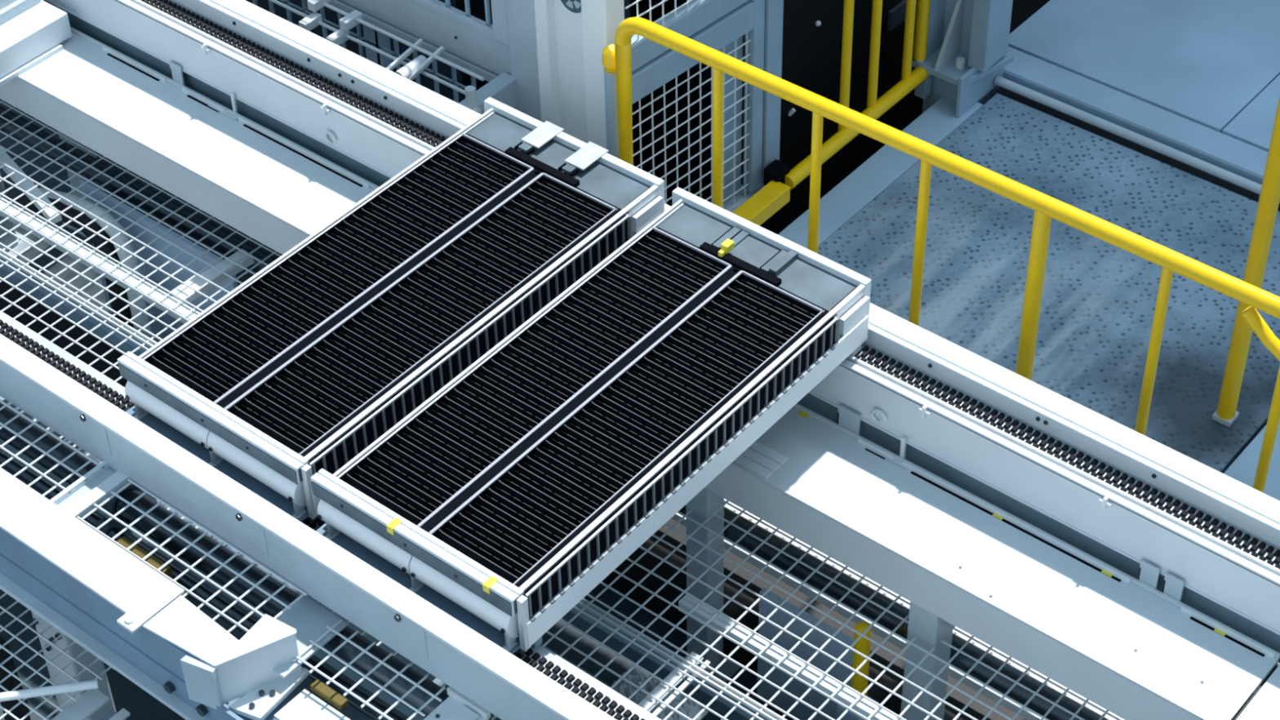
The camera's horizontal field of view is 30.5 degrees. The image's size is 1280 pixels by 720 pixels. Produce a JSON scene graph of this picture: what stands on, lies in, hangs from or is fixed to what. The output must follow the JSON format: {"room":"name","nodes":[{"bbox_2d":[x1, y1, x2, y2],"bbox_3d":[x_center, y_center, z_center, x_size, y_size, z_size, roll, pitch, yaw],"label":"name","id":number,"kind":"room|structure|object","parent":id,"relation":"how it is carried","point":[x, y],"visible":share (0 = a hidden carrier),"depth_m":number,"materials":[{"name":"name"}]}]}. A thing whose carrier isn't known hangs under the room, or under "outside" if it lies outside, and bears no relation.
{"room":"factory production line","nodes":[
{"label":"factory production line","id":0,"kind":"room"},
{"bbox_2d":[51,688,130,719],"bbox_3d":[-1.441,1.109,5.495,0.360,0.090,0.760,28,50,29],"label":"bracket","id":1,"kind":"object","parent":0,"point":[91,700],"visible":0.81,"depth_m":5.72,"materials":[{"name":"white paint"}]},
{"bbox_2d":[0,98,794,719],"bbox_3d":[0.155,0.030,7.758,13.000,0.100,12.000,28,50,29],"label":"floor","id":2,"kind":"structure","parent":0,"point":[141,705],"depth_m":6.87,"materials":[{"name":"concrete"}]},
{"bbox_2d":[0,636,30,719],"bbox_3d":[-1.797,0.836,6.325,0.442,0.508,0.106,32,52,31],"label":"hose","id":3,"kind":"object","parent":2,"relation":"on","point":[21,710],"visible":0.67,"depth_m":6.19,"materials":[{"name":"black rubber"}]},
{"bbox_2d":[0,173,35,257],"bbox_3d":[-2.241,-0.689,7.954,0.170,0.797,0.170,28,50,29],"label":"frame leg","id":4,"kind":"object","parent":2,"relation":"on","point":[8,238],"visible":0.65,"depth_m":8.17,"materials":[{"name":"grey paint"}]},
{"bbox_2d":[0,105,1124,719],"bbox_3d":[-0.276,0.150,6.741,5.400,0.074,0.131,28,50,29],"label":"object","id":5,"kind":"object","parent":4,"relation":"attached to","point":[981,673],"depth_m":6.26,"materials":[{"name":"grey metal"}]},
{"bbox_2d":[3,399,102,463],"bbox_3d":[-1.735,0.347,7.154,0.600,0.310,0.240,28,50,29],"label":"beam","id":6,"kind":"structure","parent":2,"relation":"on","point":[11,405],"depth_m":7.11,"materials":[{"name":"black metal"}]},
{"bbox_2d":[0,279,127,387],"bbox_3d":[-1.822,-0.006,7.757,2.300,0.030,0.250,28,50,29],"label":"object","id":7,"kind":"object","parent":2,"relation":"on","point":[37,310],"visible":0.22,"depth_m":7.83,"materials":[{"name":"black metal"}]},
{"bbox_2d":[31,611,115,719],"bbox_3d":[-1.494,0.868,6.256,0.135,0.730,0.105,28,50,29],"label":"support post","id":8,"kind":"object","parent":2,"relation":"on","point":[86,659],"visible":0.48,"depth_m":6.14,"materials":[{"name":"grey metal"}]},
{"bbox_2d":[58,131,103,240],"bbox_3d":[-1.942,-0.899,7.946,0.160,1.108,0.160,28,50,29],"label":"frame leg","id":9,"kind":"object","parent":2,"relation":"on","point":[74,182],"visible":0.1,"depth_m":8.15,"materials":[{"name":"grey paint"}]},
{"bbox_2d":[17,186,152,355],"bbox_3d":[-1.785,-0.269,7.634,0.122,0.627,0.575,-33,51,-30],"label":"cable sleeve","id":10,"kind":"object","parent":2,"relation":"on","point":[117,304],"visible":0.56,"depth_m":7.43,"materials":[{"name":"white paint"}]},
{"bbox_2d":[131,488,169,559],"bbox_3d":[-1.309,0.540,6.338,0.120,1.100,0.120,28,50,29],"label":"frame leg","id":11,"kind":"object","parent":2,"relation":"on","point":[147,495],"visible":0.03,"depth_m":6.24,"materials":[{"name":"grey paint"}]},
{"bbox_2d":[79,180,237,342],"bbox_3d":[-1.515,-0.214,7.554,0.700,0.580,0.015,28,50,29],"label":"panel","id":12,"kind":"object","parent":2,"relation":"on","point":[158,260],"visible":0.21,"depth_m":7.44,"materials":[{"name":"grey metal"}]},
{"bbox_2d":[0,439,424,719],"bbox_3d":[-0.950,0.842,6.343,5.700,0.630,0.011,28,50,29],"label":"panel","id":13,"kind":"object","parent":2,"relation":"on","point":[320,654],"visible":0.02,"depth_m":6.25,"materials":[{"name":"white metal"}]},
{"bbox_2d":[252,0,511,103],"bbox_3d":[-1.225,-1.246,7.756,2.210,1.850,0.068,28,50,29],"label":"panel","id":14,"kind":"object","parent":2,"relation":"on","point":[473,44],"visible":0.38,"depth_m":7.27,"materials":[{"name":"grey paint"}]},
{"bbox_2d":[0,253,778,719],"bbox_3d":[-0.579,0.496,6.859,5.500,0.060,0.060,28,50,29],"label":"rail","id":15,"kind":"object","parent":2,"relation":"on","point":[616,642],"visible":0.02,"depth_m":6.55,"materials":[{"name":"white metal"}]},
{"bbox_2d":[432,677,448,690],"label":"plate","id":16,"kind":"object","parent":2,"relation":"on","point":[438,682],"depth_m":6.16,"materials":[{"name":"white metal"}]},
{"bbox_2d":[489,712,501,719],"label":"plate","id":17,"kind":"object","parent":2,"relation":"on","point":[492,715],"depth_m":6.07,"materials":[{"name":"grey metal"}]},
{"bbox_2d":[506,0,624,149],"bbox_3d":[-0.216,-0.701,7.123,0.400,1.850,0.085,28,50,29],"label":"column","id":18,"kind":"structure","parent":2,"relation":"on","point":[556,46],"depth_m":6.93,"materials":[{"name":"white metal"}]},
{"bbox_2d":[458,71,518,114],"bbox_3d":[-0.456,-0.780,7.083,0.079,0.170,0.224,28,50,29],"label":"bracket","id":19,"kind":"object","parent":18,"relation":"attached to","point":[503,88],"visible":0.59,"depth_m":7.08,"materials":[{"name":"white metal"}]},
{"bbox_2d":[625,0,783,213],"bbox_3d":[0.184,-1.098,6.955,0.100,1.850,0.675,32,52,32],"label":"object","id":20,"kind":"structure","parent":18,"relation":"attached to","point":[721,25],"depth_m":7.25,"materials":[{"name":"blue paint"}]},
{"bbox_2d":[540,643,611,686],"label":"plate","id":21,"kind":"object","parent":2,"relation":"on","point":[541,644],"depth_m":6.20,"materials":[{"name":"white metal"}]},
{"bbox_2d":[608,667,707,719],"bbox_3d":[0.025,0.875,6.053,0.250,0.081,0.170,28,50,29],"label":"crumpled bag","id":22,"kind":"object","parent":21,"relation":"on","point":[690,708],"visible":0.42,"depth_m":6.05,"materials":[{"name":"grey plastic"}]},
{"bbox_2d":[684,488,741,682],"bbox_3d":[0.179,0.595,6.461,0.150,0.797,0.150,28,50,29],"label":"frame leg","id":23,"kind":"object","parent":2,"relation":"on","point":[702,506],"visible":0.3,"depth_m":6.40,"materials":[{"name":"grey paint"}]},
{"bbox_2d":[629,0,923,234],"bbox_3d":[0.586,-2.505,8.578,2.007,2.550,3.040,28,50,29],"label":"tall cabinet","id":24,"kind":"object","parent":2,"relation":"on","point":[812,29],"visible":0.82,"depth_m":8.02,"materials":[{"name":"black metal"}]},
{"bbox_2d":[756,587,853,719],"bbox_3d":[0.461,0.853,6.419,0.330,0.440,0.020,28,50,29],"label":"panel","id":25,"kind":"object","parent":2,"relation":"on","point":[766,691],"visible":0.46,"depth_m":6.37,"materials":[{"name":"grey metal"}]},
{"bbox_2d":[835,621,879,719],"bbox_3d":[0.574,0.921,6.190,0.080,0.661,0.080,28,50,29],"label":"post","id":26,"kind":"object","parent":2,"relation":"on","point":[860,683],"visible":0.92,"depth_m":6.05,"materials":[{"name":"metal"}]},
{"bbox_2d":[671,512,1044,719],"bbox_3d":[0.866,0.842,6.263,2.600,0.030,0.030,28,50,29],"label":"strip","id":27,"kind":"object","parent":2,"relation":"on","point":[756,562],"visible":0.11,"depth_m":6.42,"materials":[{"name":"white paint"}]},
{"bbox_2d":[602,518,1235,719],"bbox_3d":[0.902,0.891,6.520,2.550,0.250,0.500,28,50,29],"label":"plinth","id":28,"kind":"object","parent":2,"relation":"on","point":[656,605],"visible":0.02,"depth_m":6.64,"materials":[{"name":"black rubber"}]},
{"bbox_2d":[900,601,953,719],"bbox_3d":[0.739,0.890,6.117,0.170,0.797,0.170,28,50,29],"label":"frame leg","id":29,"kind":"object","parent":2,"relation":"on","point":[929,629],"visible":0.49,"depth_m":5.96,"materials":[{"name":"grey paint"}]},
{"bbox_2d":[0,146,62,223],"bbox_3d":[-1.984,-0.584,7.500,0.035,0.030,0.537,-27,48,-26],"label":"bar","id":30,"kind":"object","parent":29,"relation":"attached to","point":[27,184],"visible":0.78,"depth_m":7.44,"materials":[{"name":"white paint"}]},
{"bbox_2d":[172,248,253,304],"bbox_3d":[-1.286,-0.250,7.079,0.050,0.030,0.271,32,52,31],"label":"bar","id":31,"kind":"object","parent":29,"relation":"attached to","point":[183,291],"visible":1,"depth_m":7.07,"materials":[{"name":"white paint"}]},
{"bbox_2d":[0,100,1120,719],"bbox_3d":[-0.737,0.244,6.491,5.420,0.053,1.190,28,50,29],"label":"guard","id":32,"kind":"object","parent":29,"relation":"attached to","point":[803,672],"visible":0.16,"depth_m":6.05,"materials":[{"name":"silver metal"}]},
{"bbox_2d":[0,26,1279,719],"bbox_3d":[-0.875,-0.393,6.875,5.896,0.156,0.277,28,50,29],"label":"beam","id":33,"kind":"structure","parent":29,"relation":"on","point":[1131,649],"depth_m":5.91,"materials":[{"name":"white metal"}]},
{"bbox_2d":[0,0,71,86],"bbox_3d":[-2.167,-1.075,7.452,0.578,0.161,0.500,28,50,29],"label":"cross beam","id":34,"kind":"structure","parent":33,"relation":"on","point":[32,32],"depth_m":7.39,"materials":[{"name":"white metal"}]},
{"bbox_2d":[1232,665,1277,719],"bbox_3d":[1.416,0.819,5.461,0.009,0.096,0.250,28,50,29],"label":"seal","id":35,"kind":"object","parent":33,"relation":"attached to","point":[1276,666],"visible":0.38,"depth_m":5.44,"materials":[{"name":"black rubber"}]},
{"bbox_2d":[1235,664,1279,719],"bbox_3d":[1.809,1.026,5.227,0.996,0.153,0.277,28,50,29],"label":"beam","id":36,"kind":"structure","parent":33,"relation":"attached to","point":[1265,704],"depth_m":5.40,"materials":[{"name":"white metal"}]},
{"bbox_2d":[911,0,1013,117],"bbox_3d":[1.092,-1.583,7.541,0.259,2.550,0.280,28,50,29],"label":"steel column","id":37,"kind":"structure","parent":2,"relation":"on","point":[968,40],"depth_m":7.97,"materials":[{"name":"grey metal"}]},
{"bbox_2d":[732,0,932,226],"bbox_3d":[0.608,-1.064,7.425,0.105,1.154,1.250,28,50,29],"label":"barrier","id":38,"kind":"object","parent":37,"relation":"attached to","point":[779,179],"visible":0.71,"depth_m":7.70,"materials":[{"name":"yellow metal"}]},
{"bbox_2d":[1009,0,1049,33],"bbox_3d":[2.084,-1.767,9.312,0.240,0.415,2.900,28,50,29],"label":"opening","id":39,"kind":"object","parent":2,"relation":"on","point":[1022,10],"visible":0.02,"depth_m":8.46,"materials":[{"name":"black"}]},
{"bbox_2d":[989,46,1268,184],"bbox_3d":[1.749,-0.644,8.051,1.335,0.448,0.134,28,50,29],"label":"beam","id":40,"kind":"structure","parent":2,"relation":"on","point":[1235,156],"depth_m":7.92,"materials":[{"name":"metal"}]},
{"bbox_2d":[1235,692,1253,715],"bbox_3d":[0.010,0.125,7.290,5.700,0.370,0.015,28,50,29],"label":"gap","id":41,"kind":"object","parent":2,"relation":"on","point":[1253,692],"visible":0.02,"depth_m":6.25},
{"bbox_3d":[1.866,1.112,5.607,0.160,1.108,0.160,28,50,29],"label":"frame leg","id":42,"kind":"object","parent":2,"relation":"on","visible":0},
{"bbox_2d":[43,0,1279,663],"bbox_3d":[-0.414,-0.478,6.710,7.100,0.320,0.204,28,50,29],"label":"rail","id":43,"kind":"object","parent":42,"relation":"on","point":[1210,566],"depth_m":5.91,"materials":[{"name":"white metal"}]},
{"bbox_2d":[230,92,237,112],"bbox_3d":[-1.239,-0.783,7.165,0.012,0.075,0.007,28,50,29],"label":"strut","id":44,"kind":"object","parent":43,"relation":"attached to","point":[233,95],"visible":1,"depth_m":7.16,"materials":[{"name":"silver metal"}]},
{"bbox_2d":[140,0,1279,568],"bbox_3d":[-0.422,-0.535,6.631,6.516,0.026,0.062,28,50,29],"label":"chain","id":45,"kind":"object","parent":43,"relation":"on","point":[1160,500],"visible":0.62,"depth_m":5.89,"materials":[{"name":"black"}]},
{"bbox_2d":[117,97,664,523],"bbox_3d":[-0.610,-0.150,6.030,0.646,0.210,1.428,28,50,29],"label":"tray","id":46,"kind":"object","parent":45,"relation":"on","point":[462,246],"visible":0.93,"depth_m":5.91,"materials":[{"name":"white paint"}]},
{"bbox_2d":[310,186,871,654],"bbox_3d":[-0.095,0.119,5.705,0.646,0.226,1.421,28,50,29],"label":"tray","id":47,"kind":"object","parent":45,"relation":"on","point":[656,369],"visible":0.99,"depth_m":5.58,"materials":[{"name":"white paint"}]},
{"bbox_2d":[899,436,906,458],"bbox_3d":[0.671,0.226,5.992,0.012,0.075,0.007,28,50,29],"label":"strut","id":48,"kind":"object","parent":43,"relation":"attached to","point":[903,444],"visible":1,"depth_m":5.99,"materials":[{"name":"silver metal"}]},
{"bbox_3d":[2.165,0.491,6.860,3.960,0.340,1.700,28,50,29],"label":"trim","id":49,"kind":"structure","parent":2,"relation":"on","visible":0},
{"bbox_2d":[777,95,982,248],"bbox_3d":[0.598,-0.440,7.639,0.137,0.060,1.680,28,50,29],"label":"trim","id":50,"kind":"structure","parent":49,"relation":"on","point":[887,164],"depth_m":7.77,"materials":[{"name":"metal"}]},
{"bbox_2d":[614,17,1279,493],"bbox_3d":[1.216,0.109,6.131,3.332,1.121,0.100,28,50,29],"label":"handrail","id":51,"kind":"object","parent":50,"relation":"on","point":[1046,207],"visible":0.67,"depth_m":6.08,"materials":[{"name":"yellow metal"}]},
{"bbox_2d":[601,44,619,159],"bbox_3d":[-0.072,-0.533,6.993,0.057,0.969,0.058,28,50,29],"label":"post","id":52,"kind":"object","parent":51,"relation":"attached to","point":[608,59],"visible":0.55,"depth_m":6.77,"materials":[{"name":"white metal"}]},
{"bbox_2d":[817,93,1279,473],"bbox_3d":[1.282,-0.139,7.286,1.503,0.060,1.820,28,50,29],"label":"floor","id":53,"kind":"structure","parent":49,"relation":"on","point":[1098,303],"depth_m":7.40,"materials":[{"name":"grey metal"}]},
{"bbox_2d":[995,86,1279,211],"bbox_3d":[1.826,-0.627,7.766,1.510,0.002,0.040,28,50,29],"label":"trim","id":54,"kind":"structure","parent":53,"relation":"on","point":[1208,177],"depth_m":7.87,"materials":[{"name":"black rubber"}]},
{"bbox_2d":[994,75,1279,203],"bbox_3d":[1.737,-0.700,7.799,1.300,0.032,0.032,28,50,29],"label":"pipe","id":55,"kind":"object","parent":54,"relation":"on","point":[1174,153],"visible":1,"depth_m":7.85,"materials":[{"name":"white metal"}]},
{"bbox_2d":[1212,95,1279,426],"bbox_3d":[1.704,-0.275,6.484,0.058,1.200,0.058,28,50,29],"label":"post","id":56,"kind":"object","parent":53,"relation":"on","point":[1226,414],"visible":1,"depth_m":6.47,"materials":[{"name":"yellow metal"}]},
{"bbox_2d":[1223,421,1279,666],"bbox_3d":[2.925,0.730,6.278,2.708,0.056,1.820,28,50,29],"label":"floor","id":57,"kind":"structure","parent":49,"relation":"on","point":[1243,468],"depth_m":6.74,"materials":[{"name":"concrete"}]},
{"bbox_3d":[-1.999,0.604,6.421,0.100,0.920,0.100,28,50,29],"label":"frame leg","id":58,"kind":"object","parent":2,"relation":"on","visible":0},
{"bbox_2d":[0,588,115,719],"bbox_3d":[-2.078,0.639,5.919,1.480,0.010,0.760,28,50,29],"label":"guard","id":59,"kind":"object","parent":58,"relation":"attached to","point":[5,593],"visible":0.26,"depth_m":5.78,"materials":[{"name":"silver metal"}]},
{"bbox_2d":[0,679,99,702],"bbox_3d":[-1.524,0.812,5.670,0.432,0.041,0.022,-5,42,-4],"label":"rod","id":60,"kind":"object","parent":59,"relation":"on","point":[92,684],"visible":1,"depth_m":5.67,"materials":[{"name":"white paint"}]},
{"bbox_2d":[0,466,285,719],"bbox_3d":[-2.004,0.182,6.024,3.300,0.230,0.161,28,50,29],"label":"beam","id":61,"kind":"structure","parent":58,"relation":"on","point":[82,584],"depth_m":5.54,"materials":[{"name":"white metal"}]},
{"bbox_2d":[142,595,309,719],"bbox_3d":[-0.949,0.673,5.391,0.319,0.147,0.226,28,50,29],"label":"cover","id":62,"kind":"object","parent":61,"relation":"on","point":[244,667],"visible":0.94,"depth_m":5.34,"materials":[{"name":"white metal"}]},
{"bbox_2d":[272,595,348,679],"bbox_3d":[-0.803,0.640,5.452,0.148,0.009,0.210,28,50,29],"label":"plate","id":63,"kind":"object","parent":62,"relation":"attached to","point":[310,620],"visible":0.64,"depth_m":5.47,"materials":[{"name":"grey paint"}]},
{"bbox_2d":[292,619,444,719],"bbox_3d":[-0.614,0.717,5.342,0.360,0.011,0.157,28,50,29],"label":"guard","id":64,"kind":"object","parent":62,"relation":"attached to","point":[364,651],"visible":1,"depth_m":5.34,"materials":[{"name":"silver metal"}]},
{"bbox_2d":[274,688,350,719],"bbox_3d":[-0.508,0.942,5.194,0.758,0.015,0.100,28,50,29],"label":"cover","id":65,"kind":"object","parent":61,"relation":"on","point":[305,705],"visible":1,"depth_m":5.35,"materials":[{"name":"white metal"}]},
{"bbox_2d":[310,679,348,710],"bbox_3d":[-0.713,0.768,5.382,0.100,0.020,0.026,28,50,29],"label":"bar","id":66,"kind":"object","parent":65,"relation":"attached to","point":[319,688],"visible":1,"depth_m":5.37,"materials":[{"name":"yellow"}]},
{"bbox_2d":[0,448,412,719],"bbox_3d":[-0.998,0.713,5.708,4.800,0.015,0.240,28,50,29],"label":"sheet","id":67,"kind":"object","parent":58,"relation":"attached to","point":[348,711],"visible":0.02,"depth_m":5.69,"materials":[{"name":"white metal"}]},
{"bbox_2d":[111,518,132,537],"bbox_3d":[-1.341,0.470,5.905,0.040,0.095,0.130,28,50,29],"label":"support","id":68,"kind":"object","parent":67,"relation":"on","point":[127,531],"visible":0.07,"depth_m":5.91,"materials":[{"name":"grey metal"}]},
{"bbox_2d":[0,450,406,719],"bbox_3d":[-0.978,0.618,5.660,4.800,0.060,0.060,28,50,29],"label":"shaft","id":69,"kind":"object","parent":68,"relation":"on","point":[110,529],"visible":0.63,"depth_m":5.68,"materials":[{"name":"grey metal"}]},
{"bbox_2d":[0,402,491,719],"bbox_3d":[-0.940,0.537,5.652,4.800,0.096,0.096,28,50,29],"label":"shaft","id":70,"kind":"object","parent":68,"relation":"on","point":[399,686],"visible":0.59,"depth_m":5.67,"materials":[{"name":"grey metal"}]},
{"bbox_2d":[115,536,173,579],"bbox_3d":[-1.207,0.541,5.756,0.170,0.185,0.037,28,50,29],"label":"bar","id":71,"kind":"object","parent":67,"relation":"on","point":[124,541],"visible":0.24,"depth_m":5.69,"materials":[{"name":"yellow"}]},
{"bbox_3d":[-2.436,-0.055,7.030,0.120,1.100,0.120,28,50,29],"label":"frame leg","id":72,"kind":"object","parent":2,"relation":"on","visible":0},
{"bbox_2d":[0,310,661,719],"bbox_3d":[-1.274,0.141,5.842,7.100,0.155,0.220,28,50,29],"label":"rail","id":73,"kind":"object","parent":72,"relation":"on","point":[485,673],"visible":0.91,"depth_m":5.45,"materials":[{"name":"white metal"}]},
{"bbox_2d":[0,400,109,505],"bbox_3d":[-1.942,0.031,6.099,1.420,0.022,0.262,28,50,29],"label":"guard","id":74,"kind":"object","parent":73,"relation":"attached to","point":[66,492],"visible":0.79,"depth_m":5.83,"materials":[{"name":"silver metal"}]},
{"bbox_2d":[57,466,129,519],"bbox_3d":[-1.361,0.341,5.745,0.075,0.023,0.258,28,50,29],"label":"frame","id":75,"kind":"object","parent":73,"relation":"attached to","point":[80,503],"visible":0.56,"depth_m":5.75,"materials":[{"name":"grey paint"}]},
{"bbox_2d":[76,478,307,632],"bbox_3d":[-1.087,0.480,5.573,0.620,0.011,0.244,28,50,29],"label":"guard","id":76,"kind":"object","parent":73,"relation":"attached to","point":[189,567],"visible":0.62,"depth_m":5.58,"materials":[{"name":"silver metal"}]},
{"bbox_2d":[0,319,644,719],"bbox_3d":[-1.237,0.151,5.895,6.516,0.026,0.041,28,50,29],"label":"chain","id":77,"kind":"object","parent":73,"relation":"on","point":[562,677],"visible":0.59,"depth_m":5.61,"materials":[{"name":"black metal"}]},
{"bbox_2d":[423,685,490,719],"bbox_3d":[-0.457,0.835,5.207,0.120,0.035,0.242,28,50,29],"label":"panel","id":78,"kind":"object","parent":73,"relation":"attached to","point":[457,706],"visible":1,"depth_m":5.26,"materials":[{"name":"white paint"}]},
{"bbox_2d":[386,38,444,80],"bbox_3d":[-0.703,-0.897,7.230,0.122,0.116,0.185,28,50,29],"label":"air cylinder","id":79,"kind":"object","parent":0,"point":[411,70],"visible":0.6,"depth_m":7.20,"materials":[{"name":"white paint"}]},
{"bbox_2d":[268,0,465,94],"bbox_3d":[-1.338,-1.238,7.632,2.160,0.012,0.012,28,50,29],"label":"pipe","id":80,"kind":"object","parent":79,"relation":"attached to","point":[276,2],"visible":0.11,"depth_m":7.32,"materials":[{"name":"silver metal"}]},
{"bbox_2d":[298,12,322,31],"bbox_3d":[-1.042,-1.067,7.423,0.032,0.034,0.075,28,50,29],"label":"block","id":81,"kind":"object","parent":80,"relation":"attached to","point":[311,21],"visible":0.79,"depth_m":7.41,"materials":[{"name":"white paint"}]},
{"bbox_2d":[306,0,330,12],"bbox_3d":[-1.016,-1.134,7.429,0.032,0.034,0.075,28,50,29],"label":"block","id":82,"kind":"object","parent":81,"relation":"on","point":[313,6],"visible":1,"depth_m":7.41,"materials":[{"name":"white paint"}]},
{"bbox_2d":[323,2,484,80],"bbox_3d":[-1.314,-1.293,7.624,2.160,0.012,0.012,28,50,29],"label":"pipe","id":83,"kind":"object","parent":82,"relation":"attached to","point":[325,4],"visible":1,"depth_m":7.25,"materials":[{"name":"silver metal"}]},
{"bbox_2d":[325,28,349,45],"bbox_3d":[-0.948,-1.011,7.373,0.032,0.034,0.075,28,50,29],"label":"block","id":84,"kind":"object","parent":80,"relation":"attached to","point":[338,37],"visible":0.76,"depth_m":7.36,"materials":[{"name":"white paint"}]},
{"bbox_2d":[339,9,363,31],"bbox_3d":[-0.906,-1.064,7.364,0.032,0.034,0.075,28,50,29],"label":"block","id":85,"kind":"object","parent":84,"relation":"on","point":[348,22],"visible":1,"depth_m":7.35,"materials":[{"name":"white paint"}]},
{"bbox_2d":[245,0,634,165],"bbox_3d":[-1.412,-1.970,8.192,3.510,2.350,0.040,28,50,29],"label":"wall","id":86,"kind":"structure","parent":0,"point":[443,68],"depth_m":8.37,"materials":[{"name":"grey metal"}]},
{"bbox_2d":[455,0,493,99],"bbox_3d":[-0.556,-1.437,7.687,0.180,2.100,0.018,28,50,29],"label":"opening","id":87,"kind":"structure","parent":86,"relation":"in","point":[477,6],"depth_m":7.93,"materials":[{"name":"black"}]},
{"bbox_2d":[1008,0,1279,151],"bbox_3d":[3.018,-1.861,9.071,1.335,0.060,3.900,28,50,29],"label":"floor","id":88,"kind":"structure","parent":0,"point":[1215,64],"depth_m":8.20,"materials":[{"name":"metal"}]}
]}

